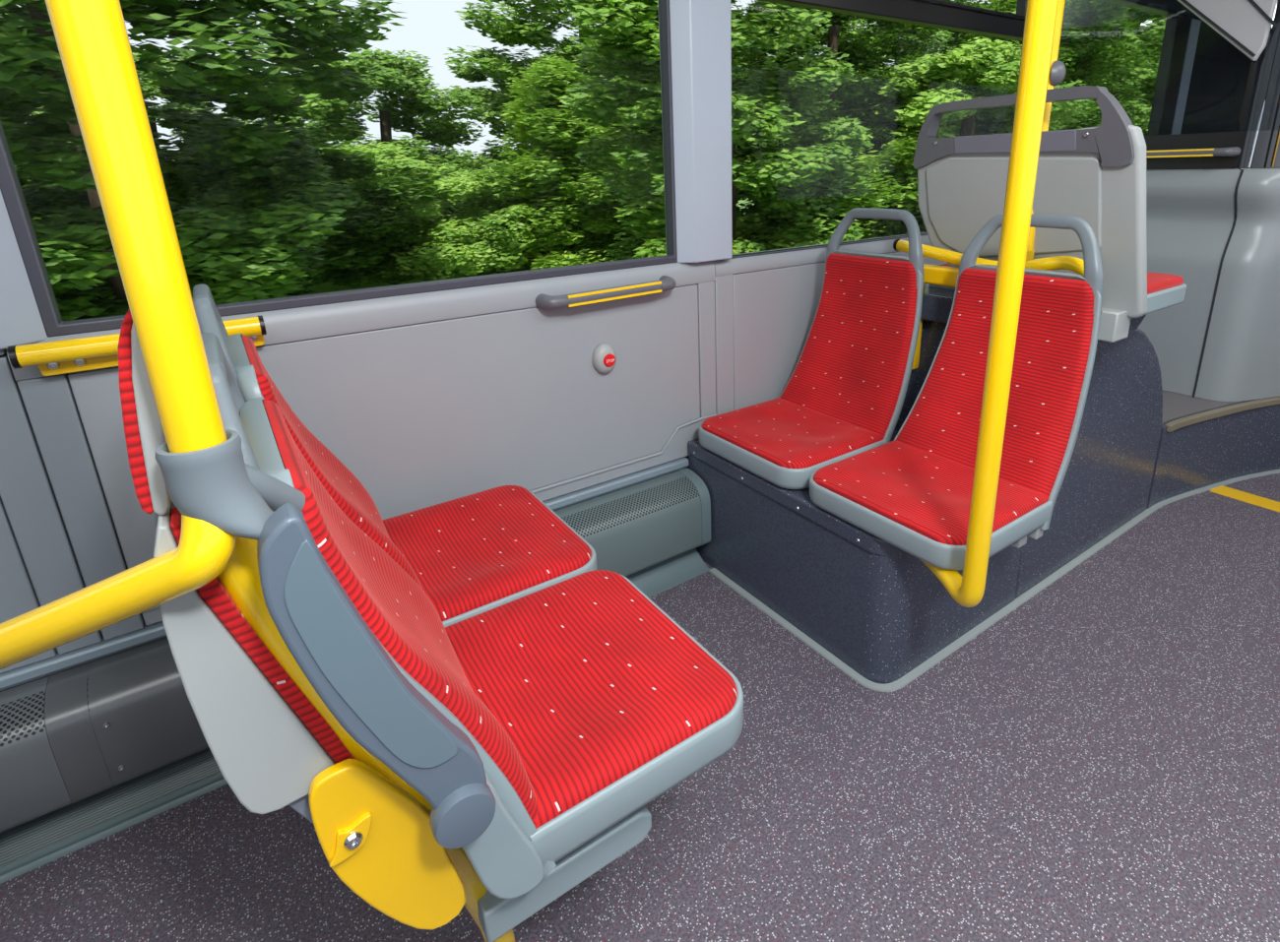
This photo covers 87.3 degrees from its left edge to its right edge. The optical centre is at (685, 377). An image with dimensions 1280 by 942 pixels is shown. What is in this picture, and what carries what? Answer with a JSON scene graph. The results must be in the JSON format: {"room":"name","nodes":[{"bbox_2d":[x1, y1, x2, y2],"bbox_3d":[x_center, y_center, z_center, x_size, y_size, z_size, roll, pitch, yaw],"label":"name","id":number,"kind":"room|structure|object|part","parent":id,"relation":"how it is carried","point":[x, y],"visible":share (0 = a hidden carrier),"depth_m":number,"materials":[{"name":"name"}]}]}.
{"room":"vehicle interior","nodes":[
{"label":"vehicle interior","id":0,"kind":"room"},
{"bbox_2d":[215,197,754,305],"bbox_3d":[-14.340,-11.729,44.676,150.000,0.100,88.100,-13,21,-33],"label":"ground","id":1,"kind":"structure","parent":0,"point":[328,287],"depth_m":10.54,"materials":[{"name":"green plant"}]},
{"bbox_2d":[0,2,52,187],"bbox_3d":[-13.835,-4.995,12.058,6.224,7.560,5.064,-7,18,-17],"label":"tree","id":2,"kind":"object","parent":1,"relation":"on","point":[10,109],"visible":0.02,"depth_m":12.21,"materials":[{"name":"green plant"}]},
{"bbox_2d":[13,162,106,268],"bbox_3d":[-11.983,-2.545,11.358,4.600,2.624,2.518,-12,20,-30],"label":"bush","id":3,"kind":"object","parent":1,"relation":"on","point":[25,169],"visible":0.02,"depth_m":11.28,"materials":[{"name":"green plant"}]},
{"bbox_2d":[32,51,255,209],"bbox_3d":[-10.247,-4.012,13.256,3.734,4.536,3.038,-12,20,-30],"label":"tree","id":4,"kind":"object","parent":1,"relation":"on","point":[147,88],"visible":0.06,"depth_m":12.40,"materials":[{"name":"green plant"}]},
{"bbox_2d":[0,0,406,321],"bbox_3d":[-5.533,-3.345,5.902,5.658,6.873,4.603,-3,17,-4],"label":"tree","id":5,"kind":"object","parent":1,"relation":"on","point":[229,247],"visible":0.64,"depth_m":6.12,"materials":[{"name":"green plant"}]},
{"bbox_2d":[169,140,443,304],"bbox_3d":[-5.419,-2.107,9.615,4.366,2.464,2.457,-13,21,-33],"label":"bush","id":6,"kind":"object","parent":1,"relation":"on","point":[364,239],"visible":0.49,"depth_m":9.50,"materials":[{"name":"green plant"}]},
{"bbox_2d":[255,94,365,147],"bbox_3d":[-8.217,-4.372,15.119,2.288,3.786,3.047,8,20,29],"label":"tree","id":7,"kind":"object","parent":1,"relation":"on","point":[297,119],"visible":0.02,"depth_m":14.23,"materials":[{"name":"green plant"}]},
{"bbox_2d":[279,141,503,285],"bbox_3d":[-4.991,-2.604,11.122,4.381,2.499,2.399,-12,20,-30],"label":"bush","id":8,"kind":"object","parent":1,"relation":"on","point":[389,164],"visible":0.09,"depth_m":10.69,"materials":[{"name":"green plant"}]},
{"bbox_2d":[285,47,502,223],"bbox_3d":[-5.616,-4.117,12.787,4.392,3.895,3.178,-13,21,-33],"label":"tree","id":9,"kind":"object","parent":1,"relation":"on","point":[404,79],"visible":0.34,"depth_m":12.28,"materials":[{"name":"green plant"}]},
{"bbox_2d":[413,143,501,239],"bbox_3d":[-5.457,-3.885,15.120,2.518,2.624,4.600,15,24,42],"label":"bush","id":10,"kind":"object","parent":1,"relation":"on","point":[437,151],"visible":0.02,"depth_m":14.61,"materials":[{"name":"green plant"}]},
{"bbox_2d":[385,167,582,281],"bbox_3d":[-3.126,-2.372,10.908,3.505,1.999,1.919,-14,21,-35],"label":"bush","id":11,"kind":"object","parent":1,"relation":"on","point":[459,255],"visible":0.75,"depth_m":10.31,"materials":[{"name":"green plant"}]},
{"bbox_2d":[444,0,658,241],"bbox_3d":[-2.112,-6.947,15.104,6.337,7.698,5.156,-9,19,-23],"label":"tree","id":12,"kind":"object","parent":1,"relation":"on","point":[519,31],"visible":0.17,"depth_m":13.47,"materials":[{"name":"green plant"}]},
{"bbox_2d":[464,58,641,276],"bbox_3d":[-2.172,-3.373,11.233,3.655,3.687,2.681,-11,19,-27],"label":"tree","id":13,"kind":"object","parent":1,"relation":"on","point":[538,118],"visible":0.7,"depth_m":10.66,"materials":[{"name":"green plant"}]},
{"bbox_2d":[600,8,748,80],"bbox_3d":[-0.295,-7.962,20.462,6.224,7.560,5.064,-5,18,-10],"label":"tree","id":14,"kind":"object","parent":1,"relation":"on","point":[737,9],"visible":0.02,"depth_m":19.64,"materials":[{"name":"green plant"}]},
{"bbox_2d":[576,14,775,253],"bbox_3d":[-0.241,-4.575,12.826,4.232,5.258,3.178,-9,19,-22],"label":"tree","id":15,"kind":"object","parent":1,"relation":"on","point":[623,127],"visible":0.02,"depth_m":11.87,"materials":[{"name":"green plant"}]},
{"bbox_2d":[600,166,793,260],"bbox_3d":[0.471,-2.686,10.915,4.381,2.499,2.399,-17,23,-41],"label":"bush","id":16,"kind":"object","parent":1,"relation":"on","point":[756,209],"visible":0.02,"depth_m":10.05,"materials":[{"name":"green plant"}]},
{"bbox_2d":[557,0,873,257],"bbox_3d":[0.504,-2.949,7.921,4.123,4.995,3.158,-13,21,-33],"label":"tree","id":17,"kind":"object","parent":1,"relation":"on","point":[772,179],"visible":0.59,"depth_m":7.48,"materials":[{"name":"green plant"}]},
{"bbox_2d":[731,0,950,242],"bbox_3d":[2.397,-4.338,11.201,4.810,5.842,3.913,-12,20,-30],"label":"tree","id":18,"kind":"object","parent":1,"relation":"on","point":[834,104],"visible":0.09,"depth_m":10.39,"materials":[{"name":"green plant"}]},
{"bbox_2d":[764,13,954,230],"bbox_3d":[3.945,-6.933,16.776,6.224,7.560,5.064,-9,19,-23],"label":"tree","id":19,"kind":"object","parent":1,"relation":"on","point":[853,31],"visible":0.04,"depth_m":15.26,"materials":[{"name":"green plant"}]},
{"bbox_2d":[799,136,926,242],"bbox_3d":[3.157,-2.116,9.248,3.915,2.217,2.250,-13,21,-33],"label":"bush","id":20,"kind":"object","parent":1,"relation":"on","point":[867,171],"visible":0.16,"depth_m":8.89,"materials":[{"name":"green plant"}]},
{"bbox_2d":[846,0,992,146],"bbox_3d":[6.972,-8.075,20.202,6.224,7.560,5.064,-3,17,-4],"label":"tree","id":21,"kind":"object","parent":1,"relation":"on","point":[950,43],"visible":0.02,"depth_m":19.02,"materials":[{"name":"green plant"}]},
{"bbox_2d":[842,36,1091,239],"bbox_3d":[4.308,-3.066,10.232,4.266,3.805,3.036,-12,20,-30],"label":"tree","id":22,"kind":"object","parent":1,"relation":"on","point":[994,67],"visible":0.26,"depth_m":9.46,"materials":[{"name":"green plant"}]},
{"bbox_2d":[938,33,1062,126],"bbox_3d":[10.888,-9.320,23.881,6.224,7.560,5.064,-7,18,-17],"label":"tree","id":23,"kind":"object","parent":1,"relation":"on","point":[957,33],"visible":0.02,"depth_m":22.66,"materials":[{"name":"green plant"}]},
{"bbox_2d":[939,0,1155,136],"bbox_3d":[6.233,-4.647,12.098,4.443,5.521,3.337,-17,23,-41],"label":"tree","id":24,"kind":"object","parent":1,"relation":"on","point":[1085,32],"visible":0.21,"depth_m":11.30,"materials":[{"name":"green plant"}]},
{"bbox_2d":[1063,6,1166,135],"bbox_3d":[8.903,-5.295,13.958,4.443,5.521,3.337,-9,19,-22],"label":"tree","id":25,"kind":"object","parent":1,"relation":"on","point":[1151,34],"visible":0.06,"depth_m":12.67,"materials":[{"name":"green plant"}]},
{"bbox_2d":[1097,9,1162,127],"bbox_3d":[11.525,-6.375,16.409,4.991,6.047,3.823,-13,21,-33],"label":"tree","id":26,"kind":"object","parent":1,"relation":"on","point":[1134,21],"visible":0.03,"depth_m":15.42,"materials":[{"name":"green plant"}]},
{"bbox_2d":[0,0,1251,692],"bbox_3d":[1.349,-0.798,2.830,8.800,2.200,0.088,-13,21,-33],"label":"wall","id":27,"kind":"structure","parent":0,"point":[433,398],"depth_m":1.71,"materials":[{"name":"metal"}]},
{"bbox_2d":[0,676,72,832],"bbox_3d":[-1.682,0.814,0.957,1.194,0.225,0.124,-13,21,-33],"label":"heater cover","id":28,"kind":"object","parent":27,"relation":"attached to","point":[32,786],"visible":0.82,"depth_m":1.22,"materials":[{"name":"grey metal"}]},
{"bbox_3d":[-1.147,0.259,1.280,0.064,0.545,0.019,-13,21,-33],"label":"lining frame","id":29,"kind":"part","parent":27,"relation":"part of","materials":[{"name":"grey plastic"}]},
{"bbox_2d":[0,748,220,867],"bbox_3d":[-1.465,0.930,1.164,1.730,0.030,0.103,-13,21,-33],"label":"trim","id":30,"kind":"structure","parent":27,"relation":"attached to","point":[19,842],"depth_m":1.34,"materials":[{"name":"grey metal"}]},
{"bbox_2d":[0,771,227,884],"bbox_3d":[-1.427,0.953,1.115,1.730,0.013,0.032,-13,21,-33],"label":"trim","id":31,"kind":"structure","parent":27,"relation":"attached to","point":[25,864],"depth_m":1.31,"materials":[{"name":"grey metal"}]},
{"bbox_2d":[44,637,209,803],"bbox_3d":[-0.980,0.649,1.426,0.525,0.226,0.128,-13,21,-33],"label":"heater cover","id":32,"kind":"object","parent":27,"relation":"attached to","point":[112,721],"visible":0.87,"depth_m":1.29,"materials":[{"name":"metal"}]},
{"bbox_2d":[0,0,677,376],"bbox_3d":[-0.597,-0.634,1.404,1.409,1.070,0.121,-13,21,-33],"label":"window","id":33,"kind":"structure","parent":27,"relation":"in","point":[10,186],"depth_m":1.36,"materials":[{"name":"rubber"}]},
{"bbox_3d":[-0.993,-0.060,1.244,0.367,0.064,0.067,-13,21,-33],"label":"wall rail","id":34,"kind":"part","parent":33,"relation":"part of","materials":[{"name":"yellow metal"}]},
{"bbox_3d":[-0.197,-0.228,1.792,0.413,0.044,0.066,-13,21,-33],"label":"handrail","id":35,"kind":"part","parent":33,"relation":"part of","materials":[{"name":"grey plastic"}]},
{"bbox_3d":[-1.103,0.529,1.383,2.713,0.031,0.032,-13,21,-33],"label":"alu rail","id":36,"kind":"part","parent":27,"relation":"part of","materials":[{"name":"metal"}]},
{"bbox_3d":[-0.508,0.316,1.771,1.485,0.110,0.016,-13,21,-33],"label":"lining frame","id":37,"kind":"part","parent":27,"relation":"part of","materials":[{"name":"grey plastic"}]},
{"bbox_2d":[592,342,616,374],"bbox_3d":[-0.218,-0.050,1.846,0.070,0.087,0.033,-13,21,-33],"label":"button","id":38,"kind":"object","parent":27,"relation":"attached to","point":[604,355],"visible":1,"depth_m":1.83,"materials":[{"name":"grey plastic"}]},
{"bbox_2d":[553,468,710,576],"bbox_3d":[-0.357,0.503,1.844,0.982,0.226,0.127,-13,21,-33],"label":"heater cover","id":39,"kind":"object","parent":27,"relation":"attached to","point":[636,528],"visible":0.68,"depth_m":1.95,"materials":[{"name":"grey metal"}]},
{"bbox_2d":[626,548,709,597],"bbox_3d":[-0.354,0.660,1.887,0.975,0.060,0.134,-13,21,-33],"label":"trim","id":40,"kind":"structure","parent":27,"relation":"attached to","point":[656,579],"depth_m":2.07,"materials":[{"name":"grey plastic"}]},
{"bbox_3d":[0.067,-0.055,2.086,0.061,0.486,0.019,-13,21,-33],"label":"lining frame","id":41,"kind":"part","parent":27,"relation":"part of","materials":[{"name":"grey plastic"}]},
{"bbox_3d":[0.123,-0.027,2.136,0.069,0.600,0.019,-13,21,-33],"label":"lining frame","id":42,"kind":"part","parent":27,"relation":"part of","materials":[{"name":"grey plastic"}]},
{"bbox_2d":[724,0,1026,259],"bbox_3d":[1.302,-1.120,2.697,2.937,1.004,0.075,-13,21,-33],"label":"window","id":43,"kind":"structure","parent":27,"relation":"in","point":[937,14],"depth_m":2.29,"materials":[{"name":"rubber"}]},
{"bbox_3d":[1.293,-1.124,2.710,2.937,1.004,0.042,-13,21,-33],"label":"frame","id":44,"kind":"part","parent":43,"relation":"part of","materials":[{"name":"rubber"}]},
{"bbox_3d":[3.802,-1.708,4.405,2.730,0.560,0.048,-13,21,-33],"label":"dark panel","id":45,"kind":"part","parent":27,"relation":"part of","materials":[{"name":"black glass"}]},
{"bbox_2d":[1177,0,1279,61],"bbox_3d":[1.735,-1.470,2.438,0.031,0.665,0.763,-13,21,-33],"label":"ceiling panel","id":46,"kind":"object","parent":27,"relation":"attached to","point":[1245,24],"visible":1,"depth_m":2.28,"materials":[{"name":"grey plastic"}]},
{"bbox_2d":[0,472,1279,941],"bbox_3d":[2.108,0.558,2.174,8.800,0.040,2.610,-13,21,-33],"label":"floor","id":47,"kind":"structure","parent":0,"point":[1100,762],"depth_m":1.32,"materials":[{"name":"plastic"}]},
{"bbox_2d":[0,514,515,941],"bbox_3d":[-0.743,0.472,0.936,1.168,1.002,0.959,-13,21,-33],"label":"support","id":48,"kind":"object","parent":47,"relation":"on","point":[372,828],"visible":0.57,"depth_m":0.64,"materials":[{"name":"yellow metal"}]},
{"bbox_3d":[-0.831,0.548,0.699,0.980,1.002,0.062,0,17,5],"label":"rail","id":49,"kind":"part","parent":48,"relation":"part of","materials":[{"name":"yellow metal"}]},
{"bbox_2d":[44,0,305,540],"bbox_3d":[-0.374,-0.473,0.375,0.066,1.280,0.105,7,19,24],"label":"pole","id":50,"kind":"object","parent":48,"relation":"attached to","point":[207,478],"visible":0.84,"depth_m":0.47,"materials":[{"name":"yellow metal"}]},
{"bbox_3d":[-0.363,0.097,0.572,0.030,0.075,0.074,2,18,12],"label":"clamp arm","id":51,"kind":"part","parent":50,"relation":"part of"},
{"bbox_2d":[117,308,354,824],"bbox_3d":[-0.500,0.159,0.743,0.110,0.552,0.430,-13,21,-33],"label":"seat","id":52,"kind":"object","parent":48,"relation":"attached to","point":[268,741],"visible":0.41,"depth_m":0.58,"materials":[{"name":"grey plastic"}]},
{"bbox_2d":[117,308,153,513],"bbox_3d":[-0.538,-0.019,0.675,0.033,0.170,0.404,-13,21,-33],"label":"backrest cushion","id":53,"kind":"object","parent":52,"relation":"on","point":[135,389],"depth_m":0.51,"materials":[{"name":"red fabric"}]},
{"bbox_2d":[170,508,354,764],"bbox_3d":[-0.490,0.205,0.763,0.089,0.301,0.422,-13,21,-33],"label":"seat cushion","id":54,"kind":"object","parent":52,"relation":"on","point":[254,712],"depth_m":0.59,"materials":[{"name":"red fabric"}]},
{"bbox_3d":[-0.305,0.495,0.699,0.121,0.266,0.014,-13,21,-33],"label":"hinge plate","id":55,"kind":"part","parent":48,"relation":"part of","materials":[{"name":"yellow metal"}]},
{"bbox_2d":[192,283,597,628],"bbox_3d":[-0.524,0.127,1.291,0.572,0.663,0.452,-13,21,-33],"label":"seat","id":56,"kind":"object","parent":48,"relation":"on","point":[472,555],"visible":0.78,"depth_m":1.32,"materials":[{"name":"red fabric"}]},
{"bbox_3d":[-0.745,-0.051,1.075,0.041,0.184,0.328,-13,21,-33],"label":"grab handle","id":57,"kind":"part","parent":56,"relation":"part of","materials":[{"name":"grey plastic"}]},
{"bbox_2d":[241,335,422,588],"bbox_3d":[-0.638,0.176,1.220,0.183,0.489,0.430,-13,21,-33],"label":"backrest cushion","id":58,"kind":"object","parent":56,"relation":"on","point":[342,485],"depth_m":1.16,"materials":[{"name":"red fabric"}]},
{"bbox_2d":[382,485,591,621],"bbox_3d":[-0.435,0.343,1.419,0.350,0.023,0.433,-13,21,-33],"label":"seat cushion","id":59,"kind":"object","parent":56,"relation":"on","point":[472,555],"depth_m":1.38,"materials":[{"name":"red fabric"}]},
{"bbox_2d":[201,332,743,941],"bbox_3d":[-0.239,0.280,0.920,0.572,0.752,0.506,-13,21,-33],"label":"seat","id":60,"kind":"object","parent":48,"relation":"on","point":[538,731],"visible":0.87,"depth_m":0.84,"materials":[{"name":"fabric"}]},
{"bbox_3d":[-0.477,0.054,0.713,0.041,0.184,0.328,-13,21,-33],"label":"grab handle","id":61,"kind":"part","parent":60,"relation":"part of","materials":[{"name":"grey plastic"}]},
{"bbox_3d":[-0.274,0.278,0.610,0.145,0.380,0.034,-13,21,-33],"label":"armrest","id":62,"kind":"part","parent":60,"relation":"part of","materials":[{"name":"plastic"}]},
{"bbox_2d":[262,399,537,822],"bbox_3d":[-0.370,0.281,0.858,0.183,0.489,0.430,-13,21,-33],"label":"backrest cushion","id":63,"kind":"object","parent":60,"relation":"on","point":[433,658],"depth_m":0.77,"materials":[{"name":"red fabric"}]},
{"bbox_2d":[445,570,737,828],"bbox_3d":[-0.167,0.448,1.057,0.350,0.023,0.433,-13,21,-33],"label":"seat cushion","id":64,"kind":"object","parent":60,"relation":"on","point":[597,690],"depth_m":1.00,"materials":[{"name":"red fabric"}]},
{"bbox_2d":[687,429,1022,684],"bbox_3d":[0.473,0.423,2.011,0.588,0.398,0.785,-13,21,-33],"label":"plinth","id":65,"kind":"object","parent":47,"relation":"on","point":[869,603],"visible":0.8,"depth_m":1.73,"materials":[{"name":"plastic"}]},
{"bbox_2d":[698,207,924,489],"bbox_3d":[0.355,-0.116,1.938,0.538,0.699,0.452,-13,21,-33],"label":"seat","id":66,"kind":"object","parent":65,"relation":"on","point":[844,396],"visible":1,"depth_m":1.97,"materials":[{"name":"fabric"}]},
{"bbox_2d":[701,397,883,468],"bbox_3d":[0.293,0.152,1.970,0.350,0.022,0.433,-13,21,-33],"label":"seat cushion","id":67,"kind":"object","parent":66,"relation":"on","point":[780,432],"depth_m":1.93,"materials":[{"name":"red fabric"}]},
{"bbox_2d":[779,253,917,438],"bbox_3d":[0.479,-0.109,2.031,0.153,0.497,0.429,-13,21,-33],"label":"backrest cushion","id":68,"kind":"object","parent":66,"relation":"on","point":[853,369],"depth_m":2.00,"materials":[{"name":"red fabric"}]},
{"bbox_3d":[0.561,-0.391,1.982,0.049,0.210,0.358,-13,21,-33],"label":"grab handle","id":69,"kind":"part","parent":66,"relation":"part of","materials":[{"name":"grey plastic"}]},
{"bbox_2d":[809,213,1103,570],"bbox_3d":[0.626,0.003,1.576,0.538,0.726,0.452,-13,21,-33],"label":"seat","id":70,"kind":"object","parent":65,"relation":"on","point":[912,492],"visible":0.88,"depth_m":1.58,"materials":[{"name":"red fabric"}]},
{"bbox_2d":[813,440,1047,545],"bbox_3d":[0.564,0.258,1.604,0.350,0.022,0.433,-13,21,-33],"label":"seat cushion","id":71,"kind":"object","parent":70,"relation":"on","point":[920,490],"depth_m":1.57,"materials":[{"name":"red fabric"}]},
{"bbox_2d":[896,268,1093,500],"bbox_3d":[0.750,-0.003,1.665,0.153,0.497,0.429,-13,21,-33],"label":"backrest cushion","id":72,"kind":"object","parent":70,"relation":"on","point":[1054,359],"depth_m":1.61,"materials":[{"name":"red fabric"}]},
{"bbox_3d":[0.832,-0.285,1.617,0.049,0.210,0.358,-13,21,-33],"label":"grab handle","id":73,"kind":"part","parent":70,"relation":"part of","materials":[{"name":"grey plastic"}]},
{"bbox_2d":[708,469,1279,692],"bbox_3d":[1.614,0.543,2.189,3.024,0.005,0.619,-6,18,-14],"label":"strip","id":74,"kind":"object","parent":47,"relation":"on","point":[928,664],"visible":1,"depth_m":1.90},
{"bbox_2d":[895,284,1162,598],"bbox_3d":[1.085,0.081,2.318,0.875,0.838,0.857,-13,21,-33],"label":"box","id":75,"kind":"object","parent":47,"relation":"on","point":[1106,484],"visible":0.35,"depth_m":2.05,"materials":[{"name":"carpet"}]},
{"bbox_2d":[893,238,1084,369],"bbox_3d":[0.816,-0.169,1.872,0.063,0.394,0.597,-13,21,-33],"label":"support","id":76,"kind":"object","parent":75,"relation":"attached to","point":[933,274],"visible":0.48,"depth_m":1.89,"materials":[{"name":"yellow metal"}]},
{"bbox_3d":[0.704,-0.164,2.057,0.030,0.280,0.040,-13,21,-33],"label":"support leg","id":77,"kind":"part","parent":76,"relation":"part of","materials":[{"name":"yellow metal"}]},
{"bbox_2d":[1025,0,1065,260],"bbox_3d":[0.900,-0.868,1.606,0.066,1.320,0.073,-13,21,-33],"label":"pole","id":78,"kind":"object","parent":76,"relation":"attached to","point":[1060,5],"depth_m":1.62,"materials":[{"name":"yellow metal"}]},
{"bbox_3d":[0.913,-0.742,1.632,0.026,0.060,0.060,12,22,36],"label":"stop button","id":79,"kind":"part","parent":78,"relation":"part of","materials":[{"name":"grey plastic"}]},
{"bbox_2d":[912,85,1186,342],"bbox_3d":[0.995,-0.456,1.852,0.469,0.593,0.616,-13,21,-33],"label":"seat","id":80,"kind":"object","parent":75,"relation":"on","point":[1097,175],"visible":0.81,"depth_m":1.66,"materials":[{"name":"grey plastic"}]},
{"bbox_3d":[0.865,-0.448,1.792,0.100,0.279,0.481,-13,21,-33],"label":"panel","id":81,"kind":"part","parent":80,"relation":"part of","materials":[{"name":"grey plastic"}]},
{"bbox_3d":[0.828,-0.621,1.696,0.089,0.176,0.577,-13,21,-33],"label":"grab handle","id":82,"kind":"part","parent":80,"relation":"part of","materials":[{"name":"grey plastic"}]},
{"bbox_2d":[937,263,1183,294],"bbox_3d":[1.064,-0.300,1.947,0.290,0.025,0.587,-13,21,-33],"label":"seat cushion","id":83,"kind":"object","parent":80,"relation":"on","point":[1157,284],"depth_m":1.74,"materials":[{"name":"red fabric"}]},
{"bbox_2d":[1146,389,1279,509],"bbox_3d":[2.112,0.163,2.839,1.326,0.321,1.267,-13,21,-33],"label":"raised platform","id":84,"kind":"object","parent":47,"relation":"on","point":[1203,442],"visible":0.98,"depth_m":2.51,"materials":[{"name":"carpet"}]},
{"bbox_2d":[1138,167,1279,401],"bbox_3d":[2.095,-0.389,2.655,1.349,0.844,0.557,6,19,23],"label":"wall","id":85,"kind":"structure","parent":84,"relation":"on","point":[1215,229],"depth_m":2.49,"materials":[{"name":"grey plastic"}]},
{"bbox_2d":[1143,0,1279,169],"bbox_3d":[1.908,-1.296,2.440,0.975,1.026,0.334,8,20,28],"label":"wall panel","id":86,"kind":"object","parent":85,"relation":"on","point":[1257,134],"visible":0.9,"depth_m":2.35,"materials":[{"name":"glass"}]},
{"bbox_2d":[1146,146,1241,158],"bbox_3d":[1.769,-0.855,2.564,0.064,0.032,0.569,-13,21,-33],"label":"handrail","id":87,"kind":"object","parent":86,"relation":"attached to","point":[1234,151],"visible":0.56,"depth_m":2.42,"materials":[{"name":"yellow plastic"}]},
{"bbox_2d":[1209,485,1279,512],"bbox_3d":[2.499,0.610,1.901,0.090,0.002,1.665,-13,21,-33],"label":"floor marking","id":88,"kind":"object","parent":47,"relation":"on","point":[1237,494],"depth_m":2.47,"materials":[{"name":"yellow paint"}]},
{"bbox_3d":[2.050,-1.586,1.509,8.800,0.050,2.610,-13,21,-33],"label":"ceiling","id":89,"kind":"structure","parent":0,"visible":0},
{"bbox_2d":[919,0,1058,607],"bbox_3d":[0.526,-0.441,1.147,0.044,1.843,0.237,-4,17,-9],"label":"pole","id":90,"kind":"object","parent":89,"relation":"attached to","point":[968,591],"visible":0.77,"depth_m":1.12,"materials":[{"name":"yellow metal"}]}
]}

